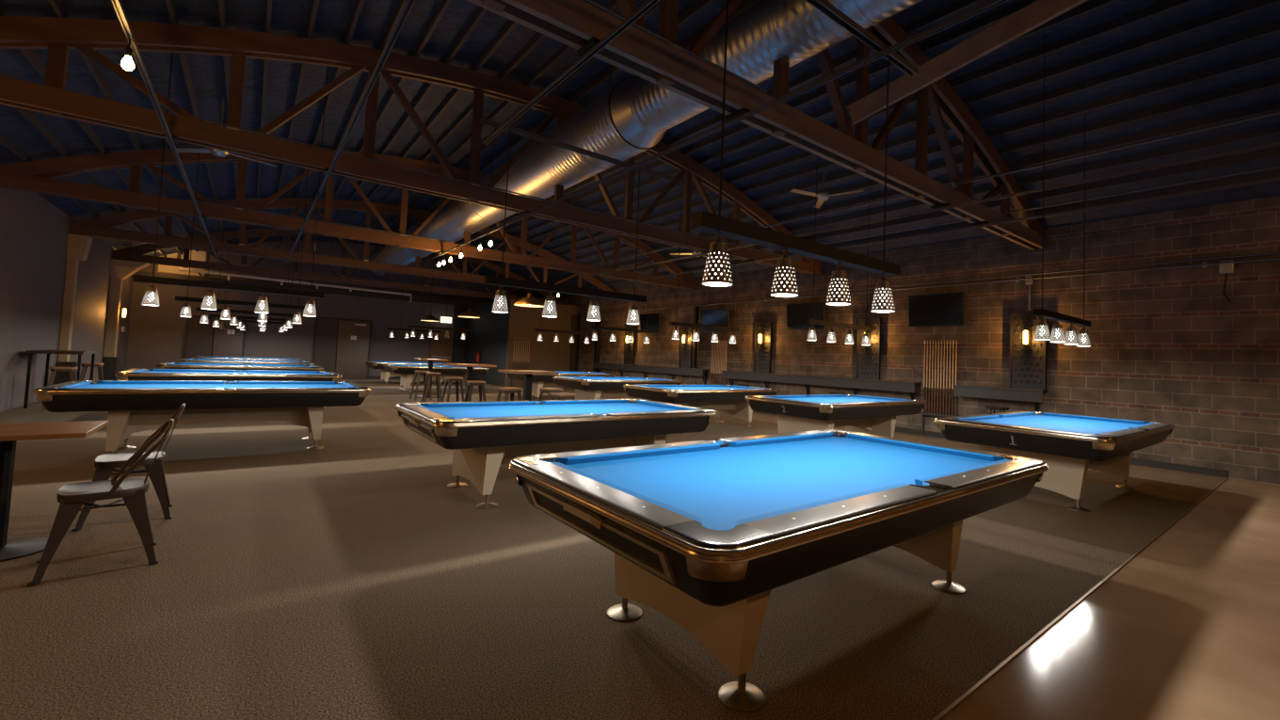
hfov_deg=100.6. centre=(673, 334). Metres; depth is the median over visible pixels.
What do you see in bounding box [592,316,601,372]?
steel post
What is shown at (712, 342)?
pool cue
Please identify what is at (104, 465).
metal chair
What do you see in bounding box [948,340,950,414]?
pool cue
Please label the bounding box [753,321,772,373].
wall panel
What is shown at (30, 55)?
ceiling beam
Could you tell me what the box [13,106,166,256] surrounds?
ceiling beam
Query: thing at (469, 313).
dome pendant
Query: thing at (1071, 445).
pool table
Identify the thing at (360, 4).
ceiling beam
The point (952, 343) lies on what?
pool cue
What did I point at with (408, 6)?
rail
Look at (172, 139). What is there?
pipe
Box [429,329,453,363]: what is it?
door
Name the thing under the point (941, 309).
television
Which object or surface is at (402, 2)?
ceiling beam
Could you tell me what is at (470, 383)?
metal stool
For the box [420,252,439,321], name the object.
dome pendant
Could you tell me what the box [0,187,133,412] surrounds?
wall
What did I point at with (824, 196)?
ceiling fan
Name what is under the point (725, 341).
pool cue
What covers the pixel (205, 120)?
conduit
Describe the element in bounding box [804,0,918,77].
rail
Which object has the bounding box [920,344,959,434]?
cue rack
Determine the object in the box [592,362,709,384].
ledge
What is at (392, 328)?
light bar
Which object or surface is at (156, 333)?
wall
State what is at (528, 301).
dome pendant
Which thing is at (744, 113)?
rail
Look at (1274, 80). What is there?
ceiling beam
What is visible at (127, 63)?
bulb
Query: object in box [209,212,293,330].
light bar
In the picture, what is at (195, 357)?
pool table
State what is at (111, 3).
ceiling beam
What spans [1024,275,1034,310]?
junction box
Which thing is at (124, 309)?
wall lamp
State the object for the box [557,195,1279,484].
wall
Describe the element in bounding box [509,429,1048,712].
pool table
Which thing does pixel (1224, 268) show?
box
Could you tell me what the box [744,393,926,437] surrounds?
pool table
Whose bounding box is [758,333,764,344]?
wall lamp
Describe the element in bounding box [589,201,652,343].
light bar
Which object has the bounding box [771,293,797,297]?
diffuser
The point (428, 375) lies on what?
metal stool
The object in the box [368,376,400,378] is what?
baseboard
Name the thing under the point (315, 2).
ceiling beam
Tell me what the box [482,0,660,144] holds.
rail
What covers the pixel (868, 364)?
wall panel
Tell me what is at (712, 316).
television
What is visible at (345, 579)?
floor
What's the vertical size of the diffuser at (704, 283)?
0.015 m
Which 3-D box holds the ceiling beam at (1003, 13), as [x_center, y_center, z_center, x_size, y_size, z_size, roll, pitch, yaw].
[-1.284,-3.517,12.145,0.040,0.150,30.500,4,-3,-39]
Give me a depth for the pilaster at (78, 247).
11.52 m
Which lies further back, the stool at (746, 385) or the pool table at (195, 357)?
the pool table at (195, 357)
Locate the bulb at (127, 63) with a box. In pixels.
[120,38,134,70]
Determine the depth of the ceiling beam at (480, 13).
8.28 m
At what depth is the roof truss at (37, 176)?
10.10 m
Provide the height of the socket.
0.065 m
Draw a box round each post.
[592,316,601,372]
[691,306,699,367]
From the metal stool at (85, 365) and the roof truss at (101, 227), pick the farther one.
the roof truss at (101, 227)
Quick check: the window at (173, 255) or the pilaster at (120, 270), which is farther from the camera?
the window at (173, 255)
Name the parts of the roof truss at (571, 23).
web post, web post, web post, web post, web post, web post, web post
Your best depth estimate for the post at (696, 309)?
16.36 m
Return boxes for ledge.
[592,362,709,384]
[721,370,921,399]
[953,384,1048,411]
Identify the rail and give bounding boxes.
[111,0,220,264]
[285,0,415,262]
[432,0,1008,258]
[480,117,674,181]
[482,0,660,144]
[592,141,1279,275]
[631,176,1279,281]
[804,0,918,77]
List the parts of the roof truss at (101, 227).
web post, web post, web post, web post, web post, web post, web post, web post, web post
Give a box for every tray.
[404,417,433,438]
[533,490,664,573]
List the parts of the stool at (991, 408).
seat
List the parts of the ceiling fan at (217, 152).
blade, motor, down rod, blade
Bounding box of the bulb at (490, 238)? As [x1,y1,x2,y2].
[488,233,492,246]
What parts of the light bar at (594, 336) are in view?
lamp shade, suspension rod, lamp shade, lamp shade, lamp shade, suspension rod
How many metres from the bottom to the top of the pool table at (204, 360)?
0.802 m
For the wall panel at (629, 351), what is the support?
attached to the wall at (1168, 345)
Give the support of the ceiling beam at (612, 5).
attached to the ceiling at (333, 19)
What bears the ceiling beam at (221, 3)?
attached to the ceiling at (333, 19)
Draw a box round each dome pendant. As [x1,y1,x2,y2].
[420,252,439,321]
[457,233,479,318]
[513,216,543,307]
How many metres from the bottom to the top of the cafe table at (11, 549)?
0.750 m
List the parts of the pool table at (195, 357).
rail trim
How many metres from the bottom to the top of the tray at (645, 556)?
0.078 m
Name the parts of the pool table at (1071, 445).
rail, rail, rail, rail trim, rail, rail, rail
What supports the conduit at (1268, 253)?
attached to the wall at (1168, 345)
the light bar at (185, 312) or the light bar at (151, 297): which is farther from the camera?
the light bar at (185, 312)
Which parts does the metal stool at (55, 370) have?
leg, leg, seat, seat frame, leg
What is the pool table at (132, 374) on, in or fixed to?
on the floor
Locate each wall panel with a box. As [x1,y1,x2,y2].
[624,326,635,365]
[678,326,693,367]
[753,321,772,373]
[855,317,881,380]
[1008,311,1047,390]
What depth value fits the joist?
8.66 m
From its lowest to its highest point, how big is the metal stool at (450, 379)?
0.765 m
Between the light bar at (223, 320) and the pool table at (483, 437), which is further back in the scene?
the light bar at (223, 320)
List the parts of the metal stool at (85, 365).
leg, seat, seat frame, leg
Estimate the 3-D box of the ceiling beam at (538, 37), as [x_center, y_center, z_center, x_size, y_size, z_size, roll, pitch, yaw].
[-4.085,-3.919,9.912,0.040,0.150,30.500,4,-3,-39]
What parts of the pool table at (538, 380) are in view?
rail trim, rail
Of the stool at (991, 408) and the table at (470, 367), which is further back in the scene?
the table at (470, 367)
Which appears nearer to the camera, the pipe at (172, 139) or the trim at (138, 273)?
the pipe at (172, 139)
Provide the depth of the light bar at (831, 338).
8.82 m
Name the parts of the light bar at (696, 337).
lamp shade, suspension rod, lamp shade, lamp shade, lamp shade, suspension rod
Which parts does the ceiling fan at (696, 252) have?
blade, motor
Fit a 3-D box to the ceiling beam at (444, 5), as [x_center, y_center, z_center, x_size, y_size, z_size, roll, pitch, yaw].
[-5.026,-3.852,9.158,0.040,0.150,30.500,4,-3,-39]
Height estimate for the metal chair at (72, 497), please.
0.841 m
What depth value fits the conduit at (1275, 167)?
7.36 m
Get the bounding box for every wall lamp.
[118,307,126,318]
[682,334,687,344]
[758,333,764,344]
[1023,329,1030,346]
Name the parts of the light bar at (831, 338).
lamp shade, suspension rod, lamp shade, lamp shade, lamp shade, suspension rod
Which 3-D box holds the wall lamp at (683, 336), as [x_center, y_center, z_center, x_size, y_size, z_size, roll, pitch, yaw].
[0.335,0.158,16.756,0.139,0.300,0.100,4,-3,-39]
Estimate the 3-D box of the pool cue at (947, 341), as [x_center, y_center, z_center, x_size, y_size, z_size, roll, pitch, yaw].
[5.387,0.846,10.477,0.028,1.450,0.028,3,-3,-16]
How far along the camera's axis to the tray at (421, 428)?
4.58 m
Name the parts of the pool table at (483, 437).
pull handle, ball return frame, rail, rail, rail, rail trim, rail, rail, rail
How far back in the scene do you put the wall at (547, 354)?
21.23 m
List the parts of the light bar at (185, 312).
lamp shade, suspension rod, lamp shade, lamp shade, lamp shade, suspension rod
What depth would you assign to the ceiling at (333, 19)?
7.65 m
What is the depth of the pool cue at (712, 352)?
15.76 m
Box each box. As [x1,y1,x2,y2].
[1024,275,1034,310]
[1218,259,1233,301]
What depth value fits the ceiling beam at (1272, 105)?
7.62 m
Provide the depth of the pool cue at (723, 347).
15.43 m
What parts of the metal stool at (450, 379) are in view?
leg, leg, seat, seat frame, leg, leg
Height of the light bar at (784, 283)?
1.798 m
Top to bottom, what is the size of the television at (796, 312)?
0.661 m
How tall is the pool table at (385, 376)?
0.802 m
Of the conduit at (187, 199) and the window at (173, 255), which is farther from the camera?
the window at (173, 255)
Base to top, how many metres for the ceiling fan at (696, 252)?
0.668 m
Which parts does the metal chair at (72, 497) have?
leg, seat, leg, frame, leg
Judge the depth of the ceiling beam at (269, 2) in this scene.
7.49 m
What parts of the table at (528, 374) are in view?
post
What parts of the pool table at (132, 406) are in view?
rail, rail, rail, rail trim, rail, rail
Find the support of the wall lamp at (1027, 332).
attached to the wall panel at (1027, 364)
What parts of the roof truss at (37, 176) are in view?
web post, web post, web post, web post, web post, web post, web post, web post, web post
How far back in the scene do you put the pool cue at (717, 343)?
15.62 m
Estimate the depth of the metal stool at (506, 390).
8.67 m
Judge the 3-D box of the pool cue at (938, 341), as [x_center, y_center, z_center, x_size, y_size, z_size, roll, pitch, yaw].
[5.281,0.848,10.609,0.028,1.450,0.028,3,-3,-16]
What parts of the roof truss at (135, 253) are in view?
web post, web post, web post, web post, web post, web post, web post, web post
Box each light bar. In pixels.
[133,52,328,316]
[175,140,310,323]
[195,186,299,327]
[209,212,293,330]
[217,235,288,332]
[387,258,441,339]
[407,260,468,338]
[484,130,646,324]
[534,229,591,343]
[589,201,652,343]
[669,176,739,343]
[690,0,900,312]
[804,155,873,345]
[1033,33,1091,346]
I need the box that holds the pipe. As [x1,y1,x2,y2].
[178,267,412,303]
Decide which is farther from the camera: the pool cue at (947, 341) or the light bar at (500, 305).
the pool cue at (947, 341)
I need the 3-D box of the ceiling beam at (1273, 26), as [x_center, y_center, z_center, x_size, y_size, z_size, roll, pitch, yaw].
[-0.051,-3.049,13.124,0.040,0.150,30.500,4,-3,-39]
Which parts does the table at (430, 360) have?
foot plate, post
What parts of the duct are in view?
hanger rod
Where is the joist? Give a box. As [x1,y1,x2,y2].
[330,19,517,243]
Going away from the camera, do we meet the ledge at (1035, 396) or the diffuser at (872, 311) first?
the diffuser at (872, 311)
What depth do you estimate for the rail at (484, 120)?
5.65 m
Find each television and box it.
[640,312,660,333]
[700,307,730,331]
[786,301,825,329]
[908,291,965,327]
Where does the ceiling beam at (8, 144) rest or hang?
attached to the ceiling at (333, 19)
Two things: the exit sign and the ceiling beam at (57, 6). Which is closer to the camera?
the ceiling beam at (57, 6)
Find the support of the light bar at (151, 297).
hanging from the ceiling at (333, 19)
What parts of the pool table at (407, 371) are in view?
rail trim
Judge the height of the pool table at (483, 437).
0.802 m
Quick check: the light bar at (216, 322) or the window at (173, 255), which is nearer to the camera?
the light bar at (216, 322)
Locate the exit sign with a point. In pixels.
(443, 319)
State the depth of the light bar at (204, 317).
12.42 m
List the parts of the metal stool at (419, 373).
leg, leg, leg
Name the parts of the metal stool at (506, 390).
leg, leg, seat frame, seat, leg, leg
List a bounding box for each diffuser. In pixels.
[703,282,731,286]
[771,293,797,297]
[827,303,849,305]
[871,310,894,312]
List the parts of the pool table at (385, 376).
rail trim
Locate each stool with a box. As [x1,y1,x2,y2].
[40,366,78,411]
[80,362,103,380]
[409,370,431,400]
[420,372,441,402]
[440,377,463,401]
[464,380,485,401]
[496,386,522,400]
[538,387,563,400]
[548,392,575,399]
[736,384,750,386]
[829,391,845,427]
[985,405,1009,413]
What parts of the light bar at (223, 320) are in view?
lamp shade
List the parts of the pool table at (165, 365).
rail, rail trim, rail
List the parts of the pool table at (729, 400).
rail, rail trim, rail, rail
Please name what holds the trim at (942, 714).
on the floor
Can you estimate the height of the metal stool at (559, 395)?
0.765 m
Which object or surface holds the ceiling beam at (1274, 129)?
attached to the ceiling at (333, 19)
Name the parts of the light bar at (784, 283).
lamp shade, suspension rod, lamp shade, lamp shade, lamp shade, suspension rod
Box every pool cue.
[710,341,712,384]
[711,352,713,384]
[713,341,715,384]
[714,352,716,384]
[716,342,718,384]
[717,340,719,384]
[719,344,720,384]
[720,340,722,384]
[721,347,723,384]
[722,340,725,384]
[922,340,925,411]
[925,340,927,412]
[928,340,930,412]
[930,340,933,412]
[933,340,936,413]
[936,340,939,413]
[939,340,942,413]
[942,340,944,414]
[945,340,947,414]
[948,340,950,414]
[951,342,953,415]
[954,350,956,415]
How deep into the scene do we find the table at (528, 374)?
8.28 m
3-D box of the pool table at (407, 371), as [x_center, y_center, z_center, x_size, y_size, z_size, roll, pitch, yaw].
[-7.751,1.439,17.342,2.964,0.802,1.644,4,-3,-39]
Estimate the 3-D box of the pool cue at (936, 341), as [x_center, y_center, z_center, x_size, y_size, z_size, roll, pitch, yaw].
[5.246,0.849,10.653,0.028,1.450,0.028,3,-3,-16]
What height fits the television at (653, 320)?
0.661 m
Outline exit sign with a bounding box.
[440,263,451,322]
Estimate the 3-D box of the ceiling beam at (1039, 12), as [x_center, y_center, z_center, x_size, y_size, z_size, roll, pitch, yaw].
[3.554,-2.889,4.129,4.506,1.373,0.050,0,-4,42]
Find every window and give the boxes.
[156,264,206,277]
[159,252,178,258]
[179,249,207,261]
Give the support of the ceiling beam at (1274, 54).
attached to the ceiling at (333, 19)
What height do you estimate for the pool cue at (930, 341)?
1.450 m
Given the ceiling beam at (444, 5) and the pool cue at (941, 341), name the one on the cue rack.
the pool cue at (941, 341)
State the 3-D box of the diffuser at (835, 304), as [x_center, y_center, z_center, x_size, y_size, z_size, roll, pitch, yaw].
[1.029,-0.192,3.322,0.147,0.015,0.147,4,-3,-39]
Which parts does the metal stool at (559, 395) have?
seat frame, seat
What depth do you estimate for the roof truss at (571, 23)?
5.47 m
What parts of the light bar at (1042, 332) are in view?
lamp shade, suspension rod, lamp shade, lamp shade, lamp shade, suspension rod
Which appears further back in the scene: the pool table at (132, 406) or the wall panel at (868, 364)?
the wall panel at (868, 364)
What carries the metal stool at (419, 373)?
on the floor
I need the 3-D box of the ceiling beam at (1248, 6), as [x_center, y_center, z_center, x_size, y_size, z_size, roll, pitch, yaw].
[-0.358,-3.183,12.880,0.040,0.150,30.500,4,-3,-39]
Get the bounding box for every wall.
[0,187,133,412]
[125,240,515,376]
[464,299,509,386]
[504,299,580,386]
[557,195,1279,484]
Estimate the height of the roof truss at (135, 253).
1.990 m
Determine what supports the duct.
hanging from the ceiling at (333, 19)
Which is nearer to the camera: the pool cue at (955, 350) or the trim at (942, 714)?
the trim at (942, 714)
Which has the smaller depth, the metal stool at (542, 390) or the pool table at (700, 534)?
the pool table at (700, 534)
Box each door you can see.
[183,315,246,358]
[312,317,371,378]
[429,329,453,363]
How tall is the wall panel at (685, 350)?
1.380 m
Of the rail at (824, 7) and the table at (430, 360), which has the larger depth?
the table at (430, 360)
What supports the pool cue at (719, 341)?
on the cue rack
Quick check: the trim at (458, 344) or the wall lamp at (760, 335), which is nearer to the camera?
the wall lamp at (760, 335)
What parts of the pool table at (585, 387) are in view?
rail, rail trim, rail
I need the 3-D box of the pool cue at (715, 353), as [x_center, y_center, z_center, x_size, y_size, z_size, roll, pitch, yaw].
[1.232,0.917,15.675,0.028,1.450,0.028,3,-3,-16]
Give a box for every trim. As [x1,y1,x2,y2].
[132,271,468,305]
[451,304,467,363]
[569,315,580,371]
[932,477,1229,719]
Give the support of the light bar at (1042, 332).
hanging from the ceiling at (333, 19)
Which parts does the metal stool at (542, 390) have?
seat, seat frame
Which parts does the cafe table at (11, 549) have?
post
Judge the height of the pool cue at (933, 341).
1.450 m
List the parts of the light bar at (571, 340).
lamp shade, lamp shade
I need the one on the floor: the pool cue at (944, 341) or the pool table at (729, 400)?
the pool table at (729, 400)
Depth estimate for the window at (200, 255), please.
19.01 m
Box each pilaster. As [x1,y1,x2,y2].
[54,233,92,384]
[102,258,150,380]
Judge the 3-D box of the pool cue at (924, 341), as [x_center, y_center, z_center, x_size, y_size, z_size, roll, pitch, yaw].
[5.105,0.851,10.829,0.028,1.450,0.028,3,-3,-16]
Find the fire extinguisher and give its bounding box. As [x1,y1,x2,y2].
[476,350,479,361]
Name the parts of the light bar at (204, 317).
lamp shade, suspension rod, lamp shade, lamp shade, lamp shade, suspension rod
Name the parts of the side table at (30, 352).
leg, leg, leg, leg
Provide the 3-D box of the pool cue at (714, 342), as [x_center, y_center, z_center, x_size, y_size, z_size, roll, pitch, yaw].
[1.193,0.918,15.723,0.028,1.450,0.028,3,-3,-16]
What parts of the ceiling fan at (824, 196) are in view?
blade, blade, motor, down rod, blade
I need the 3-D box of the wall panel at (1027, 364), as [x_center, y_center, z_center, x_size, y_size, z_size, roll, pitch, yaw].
[6.287,0.291,9.426,0.075,1.380,0.560,4,-3,-39]
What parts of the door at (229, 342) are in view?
panel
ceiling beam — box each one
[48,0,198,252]
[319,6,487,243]
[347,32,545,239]
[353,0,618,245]
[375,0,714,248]
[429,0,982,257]
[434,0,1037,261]
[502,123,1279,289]
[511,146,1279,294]
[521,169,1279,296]
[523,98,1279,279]
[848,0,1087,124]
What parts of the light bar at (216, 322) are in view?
lamp shade, suspension rod, lamp shade, lamp shade, suspension rod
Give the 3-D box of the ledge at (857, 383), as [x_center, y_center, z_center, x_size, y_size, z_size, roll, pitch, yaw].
[3.222,1.269,12.999,0.280,0.510,5.590,4,-3,-39]
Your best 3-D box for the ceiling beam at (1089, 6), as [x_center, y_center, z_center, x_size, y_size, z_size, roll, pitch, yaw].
[-0.975,-3.417,12.391,0.040,0.150,30.500,4,-3,-39]
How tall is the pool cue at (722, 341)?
1.450 m
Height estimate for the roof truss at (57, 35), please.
1.990 m
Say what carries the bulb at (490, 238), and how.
hanging from the rail at (744, 113)
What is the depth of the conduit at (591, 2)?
4.11 m
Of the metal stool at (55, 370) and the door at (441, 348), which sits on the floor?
the metal stool at (55, 370)
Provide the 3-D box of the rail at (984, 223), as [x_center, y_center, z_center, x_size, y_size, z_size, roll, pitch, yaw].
[2.863,-1.593,9.992,0.100,0.064,13.000,4,-3,-39]
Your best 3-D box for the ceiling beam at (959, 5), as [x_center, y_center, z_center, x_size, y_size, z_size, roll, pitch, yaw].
[-1.593,-3.607,11.899,0.040,0.150,30.500,4,-3,-39]
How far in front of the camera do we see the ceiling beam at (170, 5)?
7.13 m
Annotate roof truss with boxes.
[0,16,822,275]
[0,148,696,289]
[69,198,615,295]
[112,228,559,303]
[465,0,1045,250]
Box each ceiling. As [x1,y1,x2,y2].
[0,0,1279,298]
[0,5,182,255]
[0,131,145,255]
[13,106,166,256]
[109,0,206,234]
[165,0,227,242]
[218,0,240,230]
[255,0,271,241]
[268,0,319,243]
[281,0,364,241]
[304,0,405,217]
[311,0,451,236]
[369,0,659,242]
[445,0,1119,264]
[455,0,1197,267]
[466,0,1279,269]
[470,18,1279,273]
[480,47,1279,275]
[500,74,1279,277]
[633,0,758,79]
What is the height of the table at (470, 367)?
1.070 m
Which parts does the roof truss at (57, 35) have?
web post, web post, web post, web post, web post, web post, web post, web post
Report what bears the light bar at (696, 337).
hanging from the ceiling at (333, 19)
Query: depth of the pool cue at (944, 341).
10.51 m
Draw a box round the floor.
[0,378,1279,719]
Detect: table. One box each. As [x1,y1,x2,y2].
[0,420,108,561]
[23,350,97,408]
[32,380,371,453]
[114,368,341,381]
[155,362,324,370]
[178,358,314,365]
[192,355,306,361]
[365,361,443,384]
[382,364,490,391]
[394,399,716,509]
[414,358,447,398]
[443,363,496,401]
[497,369,559,400]
[506,370,616,400]
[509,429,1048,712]
[553,376,683,400]
[623,384,780,427]
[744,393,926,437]
[934,410,1175,511]
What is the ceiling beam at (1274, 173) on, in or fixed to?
attached to the ceiling at (333, 19)
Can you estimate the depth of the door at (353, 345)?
21.73 m
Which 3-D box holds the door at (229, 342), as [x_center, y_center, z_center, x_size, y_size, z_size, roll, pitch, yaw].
[-16.631,0.467,19.254,1.650,2.200,0.126,4,-3,-39]
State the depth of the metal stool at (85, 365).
11.15 m
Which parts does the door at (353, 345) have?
panel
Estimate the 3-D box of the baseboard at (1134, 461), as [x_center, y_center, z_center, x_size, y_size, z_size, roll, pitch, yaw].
[1.835,2.065,14.876,0.020,0.100,19.010,4,-3,-39]
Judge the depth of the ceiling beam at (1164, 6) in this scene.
6.49 m
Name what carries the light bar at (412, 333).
hanging from the ceiling at (333, 19)
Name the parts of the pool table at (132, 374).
rail, rail, rail trim, rail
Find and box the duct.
[368,0,922,275]
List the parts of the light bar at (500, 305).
lamp shade, suspension rod, lamp shade, lamp shade, lamp shade, suspension rod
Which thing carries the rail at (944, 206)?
attached to the roof truss at (57, 35)
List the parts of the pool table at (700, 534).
pull handle, ball return frame, rail, rail, rail, rail trim, rail, rail, rail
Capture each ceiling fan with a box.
[170,96,277,166]
[669,230,707,256]
[789,168,863,207]
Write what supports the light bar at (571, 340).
hanging from the ceiling at (333, 19)
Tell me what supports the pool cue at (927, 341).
on the cue rack
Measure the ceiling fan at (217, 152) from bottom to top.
0.883 m
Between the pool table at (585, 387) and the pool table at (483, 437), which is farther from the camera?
the pool table at (585, 387)
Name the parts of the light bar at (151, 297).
lamp shade, suspension rod, lamp shade, lamp shade, lamp shade, suspension rod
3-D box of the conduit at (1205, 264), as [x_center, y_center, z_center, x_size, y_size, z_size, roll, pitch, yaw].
[3.197,-0.934,13.387,0.072,0.070,22.900,4,-3,-39]
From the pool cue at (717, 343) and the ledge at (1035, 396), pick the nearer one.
the ledge at (1035, 396)
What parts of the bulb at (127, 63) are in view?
glass globe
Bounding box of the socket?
[124,47,132,57]
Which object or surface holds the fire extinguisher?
attached to the wall at (488, 333)
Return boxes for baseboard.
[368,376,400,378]
[752,410,1227,478]
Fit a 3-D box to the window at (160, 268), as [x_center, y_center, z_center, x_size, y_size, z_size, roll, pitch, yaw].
[-17.377,-2.277,18.744,1.280,0.390,0.050,4,-3,-39]
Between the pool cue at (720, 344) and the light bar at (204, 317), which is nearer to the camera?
the light bar at (204, 317)
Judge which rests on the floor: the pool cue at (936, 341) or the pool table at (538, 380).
the pool table at (538, 380)
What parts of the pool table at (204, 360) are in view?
rail, rail trim, rail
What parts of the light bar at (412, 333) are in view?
lamp shade, suspension rod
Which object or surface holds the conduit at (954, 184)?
attached to the roof truss at (571, 23)
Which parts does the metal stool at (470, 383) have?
leg, leg, seat, seat frame, leg, leg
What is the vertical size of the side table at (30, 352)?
1.030 m
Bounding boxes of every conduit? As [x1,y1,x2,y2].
[187,198,454,242]
[203,118,783,255]
[578,256,1279,315]
[582,0,767,93]
[615,111,1279,260]
[723,165,1279,261]
[807,251,1279,293]
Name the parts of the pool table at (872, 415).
rail, rail, rail trim, rail, rail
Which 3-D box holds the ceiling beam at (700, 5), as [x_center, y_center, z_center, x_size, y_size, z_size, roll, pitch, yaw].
[-3.147,-3.886,10.661,0.040,0.150,30.500,4,-3,-39]
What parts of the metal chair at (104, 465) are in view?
leg, seat, leg, frame, leg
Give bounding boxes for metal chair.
[27,418,174,587]
[71,403,185,531]
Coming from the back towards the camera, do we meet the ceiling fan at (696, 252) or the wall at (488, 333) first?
the wall at (488, 333)
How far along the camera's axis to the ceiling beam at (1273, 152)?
8.23 m
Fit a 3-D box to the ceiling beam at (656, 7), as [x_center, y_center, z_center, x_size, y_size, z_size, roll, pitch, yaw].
[-3.459,-3.908,10.412,0.040,0.150,30.500,4,-3,-39]
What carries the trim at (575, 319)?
attached to the wall at (547, 354)
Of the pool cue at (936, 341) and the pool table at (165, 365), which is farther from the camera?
the pool table at (165, 365)

